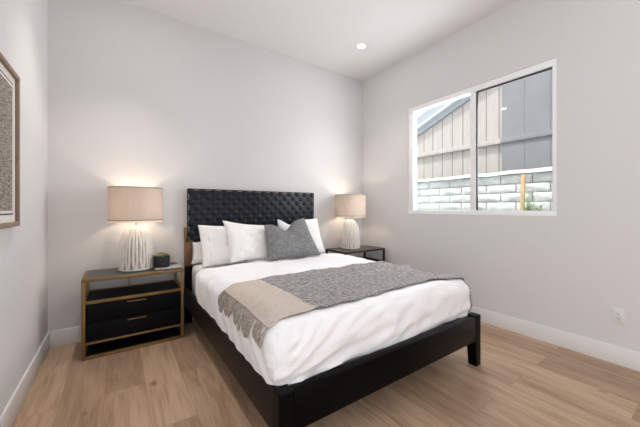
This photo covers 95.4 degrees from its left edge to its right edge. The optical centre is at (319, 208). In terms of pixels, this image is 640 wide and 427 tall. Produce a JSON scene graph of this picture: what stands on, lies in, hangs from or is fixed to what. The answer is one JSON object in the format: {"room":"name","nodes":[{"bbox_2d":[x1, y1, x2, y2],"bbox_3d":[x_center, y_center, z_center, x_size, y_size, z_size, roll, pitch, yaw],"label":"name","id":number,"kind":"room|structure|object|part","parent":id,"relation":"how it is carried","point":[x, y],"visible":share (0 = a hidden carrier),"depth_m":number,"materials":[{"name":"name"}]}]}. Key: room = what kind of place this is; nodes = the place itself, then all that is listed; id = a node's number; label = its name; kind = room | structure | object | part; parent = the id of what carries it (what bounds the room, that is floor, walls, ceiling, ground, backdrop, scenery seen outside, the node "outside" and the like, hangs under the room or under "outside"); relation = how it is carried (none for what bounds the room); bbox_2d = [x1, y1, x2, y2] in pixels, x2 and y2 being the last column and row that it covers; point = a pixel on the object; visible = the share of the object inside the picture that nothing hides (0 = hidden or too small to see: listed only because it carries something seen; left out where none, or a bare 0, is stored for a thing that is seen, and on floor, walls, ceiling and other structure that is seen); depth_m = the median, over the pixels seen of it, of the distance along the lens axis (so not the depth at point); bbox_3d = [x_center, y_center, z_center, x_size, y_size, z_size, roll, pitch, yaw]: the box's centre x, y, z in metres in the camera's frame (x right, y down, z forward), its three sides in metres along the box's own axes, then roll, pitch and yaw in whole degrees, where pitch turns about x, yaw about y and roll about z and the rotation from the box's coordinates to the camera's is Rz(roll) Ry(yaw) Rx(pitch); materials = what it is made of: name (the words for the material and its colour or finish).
{"room":"bedroom","nodes":[
{"label":"bedroom","id":0,"kind":"room"},
{"bbox_2d":[0,0,47,414],"bbox_3d":[-0.604,-0.405,-0.121,0.140,3.209,6.571,0,0,-35],"label":"wall","id":1,"kind":"structure","parent":0,"point":[23,23],"depth_m":1.92,"materials":[{"name":"white paint"}]},
{"bbox_2d":[0,52,19,228],"bbox_3d":[-1.578,-0.330,1.430,0.027,0.860,0.620,0,0,-35],"label":"framed picture","id":2,"kind":"object","parent":1,"relation":"attached to","point":[9,79],"visible":1,"depth_m":1.57,"materials":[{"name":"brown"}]},
{"bbox_2d":[0,74,11,210],"bbox_3d":[-1.578,-0.330,1.430,0.001,0.684,0.434,0,0,-35],"label":"print","id":3,"kind":"object","parent":2,"relation":"attached to","point":[5,85],"depth_m":1.51},
{"bbox_2d":[0,331,49,426],"bbox_3d":[-0.540,1.129,-0.076,0.015,0.142,6.291,0,0,-35],"label":"baseboard","id":4,"kind":"structure","parent":1,"relation":"attached to","point":[14,404],"depth_m":1.82,"materials":[{"name":"white"}]},
{"bbox_2d":[48,0,361,331],"bbox_3d":[-0.878,-0.405,3.604,3.660,3.209,0.140,0,0,-35],"label":"wall","id":5,"kind":"structure","parent":0,"point":[140,96],"depth_m":3.01,"materials":[{"name":"white paint"}]},
{"bbox_2d":[50,316,193,347],"bbox_3d":[-0.833,1.129,3.541,3.630,0.142,0.015,0,0,-35],"label":"baseboard","id":6,"kind":"structure","parent":5,"relation":"attached to","point":[61,337],"depth_m":2.56,"materials":[{"name":"white wood"}]},
{"bbox_2d":[123,0,516,80],"bbox_3d":[0.957,-2.069,0.963,3.940,0.120,6.571,0,0,-35],"label":"ceiling","id":7,"kind":"structure","parent":0,"point":[325,34],"depth_m":3.12,"materials":[{"name":"white paint"}]},
{"bbox_2d":[355,43,367,48],"bbox_3d":[0.513,-2.006,3.596,0.148,0.006,0.148,0,0,-35],"label":"recessed light","id":8,"kind":"object","parent":7,"relation":"in","point":[359,45],"visible":1,"depth_m":3.59,"materials":[{"name":"white plastic"}]},
{"bbox_2d":[11,319,639,426],"bbox_3d":[1.344,1.250,0.405,3.940,0.100,7.931,0,0,-35],"label":"floor","id":9,"kind":"structure","parent":0,"point":[520,380],"depth_m":1.91,"materials":[{"name":"brown wood"}]},
{"bbox_2d":[81,262,183,360],"bbox_3d":[-1.683,0.880,2.659,0.743,0.640,0.428,0,0,-35],"label":"nightstand","id":10,"kind":"object","parent":9,"relation":"on","point":[114,320],"visible":0.95,"depth_m":2.52,"materials":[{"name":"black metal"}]},
{"bbox_3d":[-1.686,0.569,2.663,0.690,0.014,0.366,0,0,-35],"label":"panel","id":11,"kind":"part","parent":10,"relation":"part of","materials":[{"name":"grey glass"}]},
{"bbox_2d":[86,327,179,355],"bbox_3d":[-1.686,1.186,2.663,0.690,0.016,0.366,0,0,-35],"label":"shelf","id":12,"kind":"object","parent":10,"relation":"attached to","point":[108,346],"depth_m":2.58,"materials":[{"name":"black wood"}]},
{"bbox_3d":[-1.672,0.990,2.642,0.684,0.147,0.356,0,0,-35],"label":"drawer","id":13,"kind":"part","parent":10,"relation":"part of","materials":[{"name":"black wood"}]},
{"bbox_3d":[-1.672,0.838,2.642,0.684,0.147,0.356,0,0,-35],"label":"drawer","id":14,"kind":"part","parent":10,"relation":"part of","materials":[{"name":"black wood"}]},
{"bbox_2d":[107,186,162,271],"bbox_3d":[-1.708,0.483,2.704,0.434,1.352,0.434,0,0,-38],"label":"table lamp","id":15,"kind":"object","parent":10,"relation":"on","point":[125,204],"visible":1,"depth_m":2.58,"materials":[{"name":"beige fabric"}]},
{"bbox_3d":[-1.708,-0.043,2.704,0.432,0.300,0.432,0,0,-35],"label":"lamp shade","id":16,"kind":"part","parent":15,"relation":"part of","materials":[{"name":"fabric"}]},
{"bbox_3d":[-1.708,-0.188,2.704,0.435,0.010,0.435,0,0,-35],"label":"trim","id":17,"kind":"part","parent":15,"relation":"part of","materials":[{"name":"beige fabric"}]},
{"bbox_3d":[-1.708,0.102,2.704,0.435,0.010,0.435,0,0,-35],"label":"trim","id":18,"kind":"part","parent":15,"relation":"part of","materials":[{"name":"beige fabric"}]},
{"bbox_2d":[154,264,181,269],"bbox_3d":[-1.447,0.555,2.763,0.220,0.010,0.170,0,0,-35],"label":"tray","id":19,"kind":"object","parent":10,"relation":"on","point":[172,266],"visible":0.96,"depth_m":2.72,"materials":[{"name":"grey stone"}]},
{"bbox_2d":[153,252,170,267],"bbox_3d":[-1.494,0.483,2.754,0.145,0.134,0.140,0,0,-35],"label":"potted succulent","id":20,"kind":"object","parent":19,"relation":"on","point":[160,260],"visible":1,"depth_m":2.71,"materials":[{"name":"black ceramic"}]},
{"bbox_2d":[184,188,480,426],"bbox_3d":[-0.102,0.492,2.665,1.723,1.416,2.225,0,0,-35],"label":"bed","id":21,"kind":"object","parent":9,"relation":"on","point":[303,403],"visible":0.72,"depth_m":1.88,"materials":[{"name":"black wood"}]},
{"bbox_3d":[-1.394,0.900,3.077,0.070,0.599,0.075,0,0,-35],"label":"leg","id":22,"kind":"part","parent":21,"relation":"part of","materials":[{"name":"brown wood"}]},
{"bbox_3d":[-1.394,0.477,3.077,0.070,0.245,0.075,0,0,-35],"label":"headboard post","id":23,"kind":"part","parent":21,"relation":"part of","materials":[{"name":"brown wood"}]},
{"bbox_3d":[-0.797,0.921,2.183,0.030,0.187,2.075,0,0,-35],"label":"rail","id":24,"kind":"part","parent":21,"relation":"part of","materials":[{"name":"black wood"}]},
{"bbox_3d":[-0.749,0.071,3.541,1.599,0.568,0.032,0,0,-35],"label":"headboard frame","id":25,"kind":"part","parent":21,"relation":"part of","materials":[{"name":"black leather"}]},
{"bbox_3d":[-0.166,1.008,1.312,0.075,0.384,0.075,0,0,-35],"label":"leg","id":26,"kind":"part","parent":21,"relation":"part of","materials":[{"name":"brown wood"}]},
{"bbox_2d":[192,256,456,386],"bbox_3d":[-0.129,0.771,2.675,1.576,0.366,2.040,0,0,-35],"label":"mattress","id":27,"kind":"object","parent":21,"relation":"on","point":[197,268],"visible":0.12,"depth_m":2.92,"materials":[{"name":"white fabric"}]},
{"bbox_2d":[191,242,201,263],"bbox_3d":[-1.082,0.462,3.189,0.617,0.220,0.102,0,0,-35],"label":"bed pillow","id":28,"kind":"object","parent":27,"relation":"on","point":[197,250],"visible":0.26,"depth_m":3.03,"materials":[{"name":"white fabric"}]},
{"bbox_2d":[198,225,247,266],"bbox_3d":[-0.997,0.372,3.016,0.474,0.410,0.203,0,0,-35],"label":"bed pillow","id":29,"kind":"object","parent":27,"relation":"on","point":[214,241],"visible":0.62,"depth_m":2.92,"materials":[{"name":"white fabric"}]},
{"bbox_2d":[277,219,324,252],"bbox_3d":[-0.243,0.348,3.588,0.673,0.440,0.232,0,0,-35],"label":"bed pillow","id":30,"kind":"object","parent":27,"relation":"on","point":[312,224],"visible":0.39,"depth_m":3.65,"materials":[{"name":"white fabric"}]},
{"bbox_2d":[195,253,470,385],"bbox_3d":[0.021,0.678,2.459,1.732,0.315,1.705,0,0,-35],"label":"duvet","id":31,"kind":"object","parent":27,"relation":"on","point":[299,347],"visible":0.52,"depth_m":1.70,"materials":[{"name":"white fabric"}]},
{"bbox_2d":[223,221,266,262],"bbox_3d":[-0.746,0.332,3.012,0.473,0.425,0.197,0,0,-35],"label":"bed pillow","id":32,"kind":"object","parent":31,"relation":"on","point":[245,241],"visible":0.9,"depth_m":2.95,"materials":[{"name":"white fabric"}]},
{"bbox_2d":[264,218,319,260],"bbox_3d":[-0.306,0.319,3.169,0.652,0.418,0.236,0,0,-35],"label":"throw pillow","id":33,"kind":"object","parent":31,"relation":"on","point":[297,240],"visible":1,"depth_m":3.08,"materials":[{"name":"grey fabric"}]},
{"bbox_2d":[218,261,472,348],"bbox_3d":[0.241,0.678,2.136,1.760,0.348,0.878,0,0,-35],"label":"throw blanket","id":34,"kind":"object","parent":31,"relation":"on","point":[270,299],"visible":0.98,"depth_m":1.90,"materials":[{"name":"grey fabric"}]},
{"bbox_3d":[0.516,0.912,1.776,1.573,0.185,0.058,0,0,-35],"label":"foot rail","id":35,"kind":"part","parent":21,"relation":"part of","materials":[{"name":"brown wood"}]},
{"bbox_3d":[1.188,1.008,2.252,0.075,0.384,0.075,0,0,-35],"label":"leg","id":36,"kind":"part","parent":21,"relation":"part of","materials":[{"name":"brown wood"}]},
{"bbox_2d":[326,245,384,261],"bbox_3d":[0.503,0.880,4.088,0.743,0.640,0.428,0,0,-35],"label":"nightstand","id":37,"kind":"object","parent":9,"relation":"on","point":[363,248],"visible":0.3,"depth_m":4.03,"materials":[{"name":"brown metal"}]},
{"bbox_2d":[335,194,365,248],"bbox_3d":[0.431,0.183,4.134,0.435,0.752,0.435,0,0,-35],"label":"table lamp","id":38,"kind":"object","parent":37,"relation":"on","point":[350,206],"visible":1,"depth_m":4.00,"materials":[{"name":"white fabric"}]},
{"bbox_3d":[0.431,-0.043,4.134,0.432,0.300,0.432,0,0,-35],"label":"lamp shade","id":39,"kind":"part","parent":38,"relation":"part of","materials":[{"name":"fabric"}]},
{"bbox_3d":[0.501,0.569,4.091,0.690,0.014,0.366,0,0,-35],"label":"panel","id":40,"kind":"part","parent":37,"relation":"part of","materials":[{"name":"grey glass"}]},
{"bbox_2d":[362,0,639,351],"bbox_3d":[2.517,-0.405,2.047,0.140,3.209,6.571,0,0,-35],"label":"wall","id":41,"kind":"structure","parent":0,"point":[567,271],"depth_m":2.59,"materials":[{"name":"white paint"}]},
{"bbox_2d":[409,58,556,215],"bbox_3d":[1.662,-0.630,3.235,0.079,1.399,1.593,0,0,-35],"label":"window","id":42,"kind":"structure","parent":41,"relation":"in","point":[473,91],"depth_m":3.15,"materials":[{"name":"white plastic"}]},
{"bbox_2d":[470,306,639,371],"bbox_3d":[2.453,1.129,2.003,0.015,0.142,6.291,0,0,-35],"label":"baseboard","id":43,"kind":"structure","parent":41,"relation":"attached to","point":[628,358],"depth_m":2.49,"materials":[{"name":"white wood"}]},
{"bbox_2d":[612,307,624,324],"bbox_3d":[2.293,0.826,2.238,0.010,0.116,0.072,0,0,-35],"label":"wall outlet","id":44,"kind":"object","parent":41,"relation":"attached to","point":[618,315],"visible":1,"depth_m":2.23,"materials":[{"name":"white plastic"}]},
{"bbox_2d":[615,311,620,320],"bbox_3d":[2.291,0.826,2.236,0.002,0.068,0.035,0,0,-35],"label":"receptacle","id":45,"kind":"object","parent":44,"relation":"attached to","point":[617,313],"depth_m":2.24,"materials":[{"name":"white plastic"}]},
{"label":"outside","id":46,"kind":"structure","parent":0,"visible":0},
{"bbox_3d":[3.342,1.260,5.974,5.695,0.120,12.000,0,0,-35],"label":"ground","id":47,"kind":"structure","parent":46,"visible":0},
{"bbox_2d":[417,167,551,210],"bbox_3d":[2.491,0.328,4.652,0.298,1.744,4.386,0,0,-35],"label":"wall","id":48,"kind":"structure","parent":47,"relation":"on","point":[497,190],"depth_m":4.39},
{"bbox_2d":[417,69,551,178],"bbox_3d":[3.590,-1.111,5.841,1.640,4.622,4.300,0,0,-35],"label":"neighbouring building","id":49,"kind":"structure","parent":47,"relation":"on","point":[515,118],"depth_m":5.25,"materials":[{"name":"grey wood"}]},
{"bbox_3d":[2.541,-1.190,6.093,0.075,0.090,2.330,0,0,-35],"label":"rail","id":50,"kind":"part","parent":49,"relation":"part of","materials":[{"name":"beige wood"}]},
{"bbox_3d":[3.712,-1.190,4.398,0.085,0.090,1.790,0,0,-35],"label":"rail","id":51,"kind":"part","parent":49,"relation":"part of","materials":[{"name":"grey wood"}]},
{"bbox_2d":[520,174,525,210],"bbox_3d":[2.720,0.370,3.929,0.114,1.661,0.057,0,0,-5],"label":"stake","id":52,"kind":"object","parent":47,"relation":"on","point":[523,176],"visible":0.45,"depth_m":3.92,"materials":[{"name":"yellow wood"}]},
{"bbox_2d":[522,194,543,210],"bbox_3d":[2.755,0.504,3.786,0.294,1.392,0.154,0,0,41],"label":"plant","id":53,"kind":"object","parent":47,"relation":"on","point":[529,200],"visible":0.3,"depth_m":3.80,"materials":[{"name":"green plant"}]},
{"bbox_3d":[2.764,0.510,3.781,0.195,1.380,0.073,0,0,37],"label":"stem","id":54,"kind":"part","parent":53,"relation":"part of","materials":[{"name":"green plant"}]}
]}

